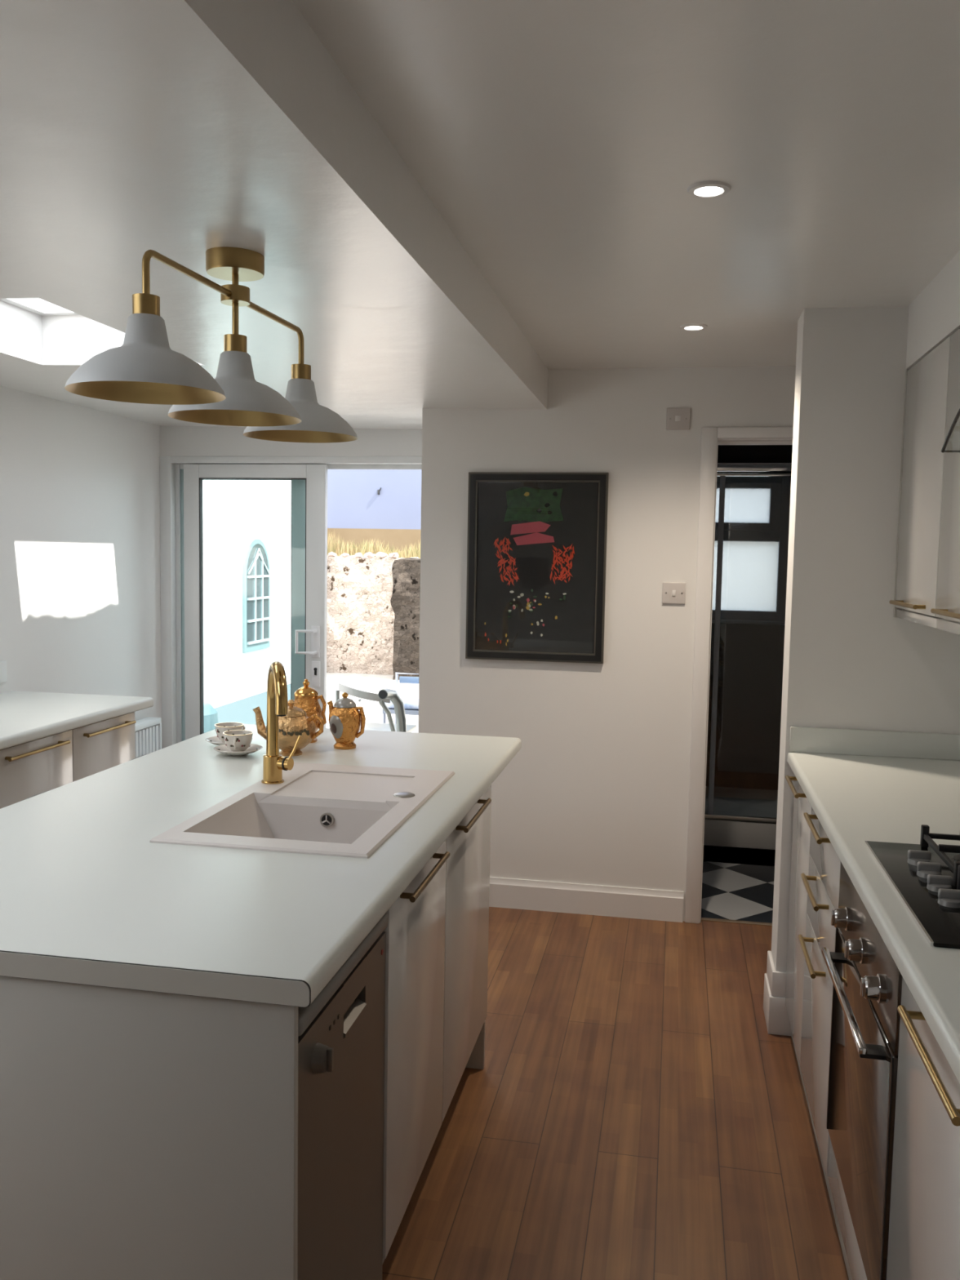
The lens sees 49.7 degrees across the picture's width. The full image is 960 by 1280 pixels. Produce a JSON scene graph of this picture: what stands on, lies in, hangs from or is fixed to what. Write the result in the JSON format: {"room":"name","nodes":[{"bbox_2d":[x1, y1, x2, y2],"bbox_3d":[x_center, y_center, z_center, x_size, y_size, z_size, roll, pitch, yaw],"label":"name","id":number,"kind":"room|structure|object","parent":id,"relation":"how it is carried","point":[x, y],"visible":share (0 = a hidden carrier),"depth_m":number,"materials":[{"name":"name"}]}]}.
{"room":"kitchen","nodes":[
{"label":"kitchen","id":0,"kind":"room"},
{"bbox_2d":[0,385,161,722],"bbox_3d":[-2.422,0.102,1.753,0.120,2.400,7.710,2,5,11],"label":"wall","id":1,"kind":"structure","parent":0,"point":[80,578],"depth_m":4.64,"materials":[{"name":"white paint"}]},
{"bbox_2d":[134,716,161,757],"bbox_3d":[-1.754,0.664,4.804,0.098,0.475,0.958,2,5,11],"label":"radiator","id":2,"kind":"object","parent":1,"relation":"attached to","point":[148,730],"visible":0.2,"depth_m":5.13,"materials":[{"name":"white metal"}]},
{"bbox_2d":[134,716,160,731],"bbox_3d":[-1.738,0.443,4.785,0.073,0.030,0.950,2,5,11],"label":"grille","id":3,"kind":"object","parent":2,"relation":"attached to","point":[149,723],"depth_m":5.14,"materials":[{"name":"white metal"}]},
{"bbox_2d":[159,426,422,456],"bbox_3d":[-0.860,-1.095,5.234,1.580,0.340,0.120,2,5,11],"label":"wall door header","id":4,"kind":"structure","parent":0,"point":[175,441],"depth_m":5.22,"materials":[{"name":"white paint"}]},
{"bbox_2d":[159,456,422,748],"bbox_3d":[-0.885,0.053,5.306,1.580,1.960,0.189,2,5,11],"label":"door","id":5,"kind":"structure","parent":4,"relation":"in","point":[181,477],"depth_m":5.33,"materials":[{"name":"white plastic"}]},
{"bbox_2d":[0,0,959,429],"bbox_3d":[-0.569,-0.888,1.319,3.855,0.359,7.710,2,5,11],"label":"ceiling","id":6,"kind":"structure","parent":0,"point":[459,204],"depth_m":1.89,"materials":[{"name":"white paint"}]},
{"bbox_2d":[0,297,79,315],"bbox_3d":[-1.285,-1.083,3.024,0.655,0.050,0.970,2,5,11],"label":"window","id":7,"kind":"structure","parent":6,"relation":"attached to","point":[38,306],"depth_m":3.46,"materials":[{"name":"white glass"}]},
{"bbox_2d":[64,246,357,443],"bbox_3d":[-0.498,-0.617,2.109,0.267,0.328,0.929,2,5,14],"label":"pendant light","id":8,"kind":"object","parent":6,"relation":"hanging from","point":[144,369],"visible":1,"depth_m":2.03,"materials":[{"name":"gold metal"}]},
{"bbox_2d":[680,323,707,330],"bbox_3d":[0.692,-1.012,3.353,0.088,0.006,0.088,2,5,11],"label":"recessed light","id":9,"kind":"object","parent":6,"relation":"in","point":[691,326],"visible":1,"depth_m":3.35,"materials":[{"name":"white paint"}]},
{"bbox_2d":[686,181,731,198],"bbox_3d":[0.464,-0.912,2.099,0.088,0.006,0.088,2,5,11],"label":"recessed light","id":10,"kind":"object","parent":6,"relation":"in","point":[705,189],"visible":1,"depth_m":2.09,"materials":[{"name":"white paint"}]},
{"bbox_2d":[417,365,795,921],"bbox_3d":[0.826,0.004,4.612,2.035,2.235,0.880,2,5,11],"label":"wall","id":11,"kind":"structure","parent":0,"point":[595,791],"depth_m":4.24,"materials":[{"name":"white paint"}]},
{"bbox_2d":[465,471,608,663],"bbox_3d":[0.228,-0.297,4.238,0.571,0.769,0.028,2,5,11],"label":"framed picture","id":12,"kind":"object","parent":11,"relation":"attached to","point":[536,544],"visible":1,"depth_m":4.24,"materials":[{"name":"black"}]},
{"bbox_2d":[488,876,684,922],"bbox_3d":[0.278,1.075,4.345,1.128,0.125,0.016,2,5,11],"label":"baseboard","id":13,"kind":"structure","parent":11,"relation":"attached to","point":[504,892],"depth_m":4.31,"materials":[{"name":"white paint"}]},
{"bbox_2d":[662,582,685,604],"bbox_3d":[0.777,-0.188,4.149,0.091,0.086,0.014,2,5,11],"label":"light switch","id":14,"kind":"object","parent":11,"relation":"attached to","point":[673,593],"visible":1,"depth_m":4.15,"materials":[{"name":"grey plastic"}]},
{"bbox_2d":[666,408,690,430],"bbox_3d":[0.784,-0.874,4.093,0.092,0.085,0.014,2,5,11],"label":"switch","id":15,"kind":"object","parent":11,"relation":"attached to","point":[677,419],"visible":1,"depth_m":4.09,"materials":[{"name":"grey plastic"}]},
{"bbox_2d":[701,917,772,926],"bbox_3d":[1.269,1.164,4.211,0.730,0.004,0.030,2,5,11],"label":"trim","id":16,"kind":"structure","parent":11,"relation":"attached to","point":[729,921],"depth_m":4.25,"materials":[{"name":"beige wood"}]},
{"bbox_2d":[684,426,793,923],"bbox_3d":[1.256,0.169,4.136,0.797,2.000,0.116,2,5,11],"label":"door frame","id":17,"kind":"structure","parent":11,"relation":"in","point":[711,437],"depth_m":4.13,"materials":[{"name":"white paint"}]},
{"bbox_2d":[382,844,848,1279],"bbox_3d":[-0.498,1.342,2.092,3.855,0.060,8.900,2,5,11],"label":"floor","id":18,"kind":"structure","parent":0,"point":[633,1111],"depth_m":2.74,"materials":[{"name":"brown wood"}]},
{"bbox_2d":[0,729,72,808],"bbox_3d":[-1.740,0.742,3.481,0.611,0.861,0.446,2,5,11],"label":"base cabinet","id":19,"kind":"object","parent":18,"relation":"on","point":[31,768],"visible":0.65,"depth_m":3.40,"materials":[{"name":"grey wood"}]},
{"bbox_2d":[0,690,153,750],"bbox_3d":[-1.771,0.308,3.251,0.618,0.038,1.855,2,5,11],"label":"countertop","id":20,"kind":"structure","parent":19,"relation":"on","point":[25,717],"depth_m":3.74,"materials":[{"name":"white stone"}]},
{"bbox_2d":[71,711,136,782],"bbox_3d":[-1.658,0.708,3.910,0.611,0.861,0.423,2,5,11],"label":"base cabinet","id":21,"kind":"object","parent":18,"relation":"on","point":[100,746],"visible":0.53,"depth_m":3.81,"materials":[{"name":"grey wood"}]},
{"bbox_2d":[0,975,297,1279],"bbox_3d":[-0.729,0.919,1.567,0.948,0.862,0.016,2,5,11],"label":"end panel","id":22,"kind":"object","parent":18,"relation":"on","point":[144,1135],"visible":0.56,"depth_m":1.50,"materials":[{"name":"grey wood"}]},
{"bbox_2d":[297,912,388,1279],"bbox_3d":[-0.491,0.922,1.766,0.601,0.832,0.455,2,5,11],"label":"dishwasher","id":23,"kind":"object","parent":18,"relation":"on","point":[341,1033],"visible":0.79,"depth_m":1.69,"materials":[{"name":"silver metal"}]},
{"bbox_2d":[382,784,491,1265],"bbox_3d":[-0.362,0.847,2.514,0.654,0.862,1.065,2,5,11],"label":"base cabinet","id":24,"kind":"object","parent":18,"relation":"on","point":[437,931],"visible":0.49,"depth_m":2.28,"materials":[{"name":"grey wood"}]},
{"bbox_2d":[0,724,521,1007],"bbox_3d":[-0.546,0.395,2.476,1.010,0.038,1.958,2,5,11],"label":"countertop","id":25,"kind":"structure","parent":24,"relation":"on","point":[86,896],"depth_m":1.86,"materials":[{"name":"white stone"}]},
{"bbox_2d":[205,736,225,745],"bbox_3d":[-0.755,0.308,3.115,0.138,0.022,0.138,2,5,11],"label":"saucer","id":26,"kind":"object","parent":25,"relation":"on","point":[214,740],"visible":0.28,"depth_m":3.12,"materials":[{"name":"beige ceramic"}]},
{"bbox_2d":[214,722,244,742],"bbox_3d":[-0.755,0.283,3.119,0.086,0.059,0.097,0,5,-7],"label":"tea cup","id":27,"kind":"object","parent":26,"relation":"on","point":[221,727],"visible":0.59,"depth_m":3.09,"materials":[{"name":"white ceramic"}]},
{"bbox_2d":[213,743,262,755],"bbox_3d":[-0.697,0.320,2.983,0.138,0.022,0.138,2,5,11],"label":"saucer","id":28,"kind":"object","parent":25,"relation":"on","point":[223,748],"visible":0.76,"depth_m":2.98,"materials":[{"name":"beige ceramic"}]},
{"bbox_2d":[222,729,253,751],"bbox_3d":[-0.692,0.296,2.977,0.086,0.059,0.097,-3,6,-42],"label":"tea cup","id":29,"kind":"object","parent":28,"relation":"on","point":[237,740],"visible":0.89,"depth_m":2.95,"materials":[{"name":"white ceramic"}]},
{"bbox_2d":[261,661,301,784],"bbox_3d":[-0.475,0.207,2.535,0.090,0.314,0.206,-1,5,-23],"label":"tap","id":30,"kind":"object","parent":25,"relation":"on","point":[273,762],"visible":1,"depth_m":2.58,"materials":[{"name":"gold metal"}]},
{"bbox_2d":[261,754,284,784],"bbox_3d":[-0.522,0.323,2.607,0.056,0.070,0.056,2,5,11],"label":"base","id":31,"kind":"object","parent":30,"relation":"attached to","point":[273,764],"depth_m":2.59,"materials":[{"name":"gold metal"}]},
{"bbox_2d":[253,699,324,755],"bbox_3d":[-0.556,0.252,2.996,0.174,0.160,0.148,-1,5,-26],"label":"teapot","id":32,"kind":"object","parent":25,"relation":"on","point":[296,722],"visible":0.73,"depth_m":2.96,"materials":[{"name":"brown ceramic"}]},
{"bbox_2d":[265,713,324,755],"bbox_3d":[-0.532,0.270,2.997,0.173,0.124,0.144,2,5,11],"label":"pot","id":33,"kind":"object","parent":32,"relation":"attached to","point":[291,725],"depth_m":2.95,"materials":[{"name":"gold metal"}]},
{"bbox_2d":[150,762,454,858],"bbox_3d":[-0.367,0.460,2.436,0.455,0.176,0.797,2,5,11],"label":"sink","id":34,"kind":"object","parent":25,"relation":"in","point":[344,811],"visible":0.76,"depth_m":2.45,"materials":[{"name":"white ceramic"}]},
{"bbox_2d":[293,678,326,742],"bbox_3d":[-0.549,0.216,3.207,0.111,0.196,0.115,-2,6,-36],"label":"coffee pot","id":35,"kind":"object","parent":25,"relation":"on","point":[306,698],"visible":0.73,"depth_m":3.18,"materials":[{"name":"gold metal"}]},
{"bbox_2d":[326,692,365,749],"bbox_3d":[-0.408,0.241,3.115,0.100,0.168,0.098,-2,6,-34],"label":"jug","id":36,"kind":"object","parent":25,"relation":"on","point":[345,719],"visible":1,"depth_m":3.09,"materials":[{"name":"gold metal"}]},
{"bbox_2d":[703,786,777,849],"bbox_3d":[1.100,0.961,5.790,1.720,0.140,0.800,2,5,11],"label":"shower tray","id":37,"kind":"object","parent":18,"relation":"on","point":[726,801],"visible":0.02,"depth_m":5.37,"materials":[{"name":"grey"}]},
{"bbox_2d":[704,462,791,823],"bbox_3d":[1.028,0.013,5.321,1.650,1.825,0.067,2,5,11],"label":"shower enclosure","id":38,"kind":"object","parent":37,"relation":"on","point":[722,467],"visible":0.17,"depth_m":5.26,"materials":[{"name":"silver metal"}]},
{"bbox_2d":[785,774,811,1101],"bbox_3d":[1.199,0.836,2.973,0.631,0.861,0.408,2,5,11],"label":"base cabinet","id":39,"kind":"object","parent":18,"relation":"on","point":[801,834],"visible":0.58,"depth_m":3.00,"materials":[{"name":"grey wood"}]},
{"bbox_2d":[798,807,840,1219],"bbox_3d":[1.111,0.873,2.515,0.631,0.861,0.519,2,5,11],"label":"base cabinet","id":40,"kind":"object","parent":18,"relation":"on","point":[822,886],"visible":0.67,"depth_m":2.53,"materials":[{"name":"grey wood"}]},
{"bbox_2d":[822,862,902,1279],"bbox_3d":[0.995,0.918,1.953,0.639,0.861,0.622,2,5,11],"label":"oven","id":41,"kind":"object","parent":18,"relation":"on","point":[867,980],"visible":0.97,"depth_m":1.93,"materials":[{"name":"grey metal"}]},
{"bbox_2d":[886,976,959,1279],"bbox_3d":[0.888,0.967,1.349,0.631,0.861,0.600,2,5,11],"label":"base cabinet","id":42,"kind":"object","parent":18,"relation":"on","point":[924,1237],"visible":0.66,"depth_m":1.48,"materials":[{"name":"grey wood"}]},
{"bbox_2d":[786,726,959,1083],"bbox_3d":[0.996,0.442,1.775,0.623,0.116,2.780,2,5,11],"label":"countertop","id":43,"kind":"structure","parent":42,"relation":"on","point":[860,785],"depth_m":2.47,"materials":[{"name":"white stone"}]},
{"bbox_2d":[864,824,959,948],"bbox_3d":[1.000,0.431,1.827,0.514,0.052,0.586,2,5,11],"label":"gas hob","id":44,"kind":"object","parent":43,"relation":"in","point":[925,876],"visible":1,"depth_m":1.87,"materials":[{"name":"black glass"}]},
{"bbox_2d":[706,444,792,790],"bbox_3d":[1.186,-0.153,6.169,1.915,2.300,0.150,2,5,11],"label":"wall","id":45,"kind":"structure","parent":0,"point":[751,661],"depth_m":6.06,"materials":[{"name":"black tile"}]},
{"bbox_2d":[711,476,791,625],"bbox_3d":[1.414,-0.532,6.042,0.745,0.865,0.104,2,5,11],"label":"window","id":46,"kind":"structure","parent":45,"relation":"in","point":[757,509],"depth_m":6.01,"materials":[{"name":"grey glass"}]},
{"bbox_2d":[771,306,959,972],"bbox_3d":[1.272,0.129,3.204,0.630,2.235,0.170,2,5,11],"label":"wall","id":47,"kind":"structure","parent":0,"point":[849,663],"depth_m":3.11,"materials":[{"name":"white paint"}]},
{"bbox_2d":[763,950,791,1035],"bbox_3d":[0.962,1.133,3.337,0.073,0.200,0.193,2,5,11],"label":"baseboard","id":48,"kind":"structure","parent":47,"relation":"attached to","point":[776,1018],"depth_m":3.25,"materials":[{"name":"white paint"}]},
{"bbox_2d":[906,250,959,368],"bbox_3d":[0.868,-0.651,0.129,0.335,0.183,5.880,2,5,11],"label":"wall cabinet","id":49,"kind":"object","parent":47,"relation":"attached to","point":[934,315],"depth_m":2.71,"materials":[{"name":"white paint"}]},
{"bbox_3d":[1.175,0.254,0.689,0.120,2.400,6.950,2,5,11],"label":"wall","id":50,"kind":"structure","parent":0,"visible":0},
{"bbox_2d":[888,336,950,628],"bbox_3d":[1.345,-0.407,2.800,0.366,0.728,0.506,2,5,11],"label":"upper cabinet","id":51,"kind":"object","parent":50,"relation":"attached to","point":[926,386],"depth_m":2.79,"materials":[{"name":"grey wood"}]},
{"bbox_2d":[930,328,959,635],"bbox_3d":[1.250,-0.367,2.301,0.366,0.728,0.506,2,5,11],"label":"upper cabinet","id":52,"kind":"object","parent":50,"relation":"attached to","point":[948,593],"visible":1,"depth_m":2.49,"materials":[{"name":"grey wood"}]},
{"bbox_2d":[941,408,959,452],"bbox_3d":[1.099,-0.472,1.733,0.464,0.432,0.604,2,5,11],"label":"hood","id":53,"kind":"object","parent":50,"relation":"attached to","point":[943,450],"visible":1,"depth_m":2.03,"materials":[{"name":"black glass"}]},
{"label":"outside","id":54,"kind":"structure","parent":0,"visible":0},
{"bbox_2d":[326,672,775,866],"bbox_3d":[-0.131,0.448,12.883,13.000,0.060,14.890,2,5,11],"label":"ground","id":55,"kind":"structure","parent":54,"point":[373,683],"depth_m":10.28,"materials":[{"name":"white"}]},
{"bbox_2d":[202,480,291,708],"bbox_3d":[-2.670,-1.121,9.132,0.300,3.600,6.840,2,5,11],"label":"wall","id":56,"kind":"structure","parent":55,"relation":"on","point":[236,513],"depth_m":10.10,"materials":[{"name":"white paint"}]},
{"bbox_2d":[242,538,270,653],"bbox_3d":[-2.255,-0.460,10.505,0.050,1.130,0.650,2,5,11],"label":"arched window","id":57,"kind":"structure","parent":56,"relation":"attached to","point":[255,566],"depth_m":10.43,"materials":[{"name":"white glass"}]},
{"bbox_2d":[214,683,290,724],"bbox_3d":[-1.601,0.730,8.755,2.040,0.012,6.170,2,5,11],"label":"paving","id":58,"kind":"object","parent":55,"relation":"on","point":[241,711],"visible":0.02,"depth_m":9.57,"materials":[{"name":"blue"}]},
{"bbox_2d":[203,702,217,733],"bbox_3d":[-1.825,0.652,6.529,0.350,0.505,0.350,2,5,11],"label":"pot","id":59,"kind":"object","parent":58,"relation":"on","point":[211,715],"visible":0.13,"depth_m":6.45,"materials":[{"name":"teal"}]},
{"bbox_2d":[326,554,418,675],"bbox_3d":[-1.308,-0.324,12.754,2.115,1.457,0.462,2,5,11],"label":"stone wall","id":60,"kind":"structure","parent":55,"relation":"on","point":[360,614],"depth_m":12.60,"materials":[{"name":"beige stone"}]},
{"bbox_2d":[328,551,336,556],"bbox_3d":[-1.803,-1.043,12.634,0.107,0.068,0.124,2,5,11],"label":"stone","id":61,"kind":"object","parent":60,"relation":"on","point":[331,553],"visible":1,"depth_m":12.61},
{"bbox_2d":[341,553,349,556],"bbox_3d":[-1.645,-1.033,12.611,0.099,0.052,0.100,0,5,-17],"label":"stone","id":62,"kind":"object","parent":60,"relation":"on","point":[343,554],"visible":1,"depth_m":12.57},
{"bbox_2d":[354,552,362,557],"bbox_3d":[-1.475,-1.031,12.577,0.102,0.058,0.102,2,5,11],"label":"stone","id":63,"kind":"object","parent":60,"relation":"on","point":[358,554],"visible":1,"depth_m":12.54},
{"bbox_2d":[364,551,375,558],"bbox_3d":[-1.346,-1.027,12.551,0.127,0.075,0.114,5,6,37],"label":"stone","id":64,"kind":"object","parent":60,"relation":"on","point":[369,554],"visible":1,"depth_m":12.52,"materials":[{"name":"white stone"}]},
{"bbox_2d":[374,551,387,557],"bbox_3d":[-1.193,-1.027,12.522,0.134,0.077,0.127,3,5,27],"label":"stone","id":65,"kind":"object","parent":60,"relation":"on","point":[380,554],"visible":1,"depth_m":12.48,"materials":[{"name":"white stone"}]},
{"bbox_2d":[388,552,398,558],"bbox_3d":[-1.039,-1.019,12.489,0.122,0.070,0.120,-2,6,-31],"label":"stone","id":66,"kind":"object","parent":60,"relation":"on","point":[394,555],"visible":1,"depth_m":12.46,"materials":[{"name":"white stone"}]},
{"bbox_2d":[327,469,422,555],"bbox_3d":[-0.073,-3.537,15.184,12.000,5.500,0.337,2,5,11],"label":"sky","id":67,"kind":"structure","parent":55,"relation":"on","point":[383,505],"depth_m":15.45,"materials":[{"name":"blue"}]},
{"bbox_2d":[334,683,416,732],"bbox_3d":[-0.624,0.609,6.155,0.463,0.723,0.576,2,5,11],"label":"garden chair","id":68,"kind":"object","parent":55,"relation":"on","point":[384,695],"visible":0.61,"depth_m":5.99,"materials":[{"name":"grey metal"}]},
{"bbox_2d":[382,672,418,724],"bbox_3d":[-0.394,0.576,6.898,0.450,0.670,0.370,2,5,11],"label":"armchair","id":69,"kind":"object","parent":55,"relation":"on","point":[411,702],"visible":0.17,"depth_m":6.79,"materials":[{"name":"grey metal"}]},
{"bbox_2d":[384,693,418,709],"bbox_3d":[-0.386,0.412,6.883,0.440,0.050,0.370,2,5,11],"label":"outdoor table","id":70,"kind":"object","parent":69,"relation":"on","point":[410,701],"depth_m":6.74,"materials":[{"name":"white fabric"}]},
{"bbox_2d":[390,557,420,679],"bbox_3d":[-0.489,-0.243,12.092,1.056,1.436,0.424,2,5,11],"label":"stone wall","id":71,"kind":"structure","parent":55,"relation":"on","point":[406,595],"depth_m":12.01,"materials":[{"name":"grey stone"}]},
{"bbox_3d":[0.594,-0.371,13.884,8.000,1.430,2.430,2,5,11],"label":"bank","id":72,"kind":"object","parent":55,"relation":"on","visible":0},
{"bbox_2d":[327,529,420,558],"bbox_3d":[-1.144,-1.208,12.938,2.193,0.355,0.766,2,5,11],"label":"dry grass","id":73,"kind":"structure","parent":72,"relation":"on","point":[350,549],"depth_m":12.81,"materials":[{"name":"beige plant"}]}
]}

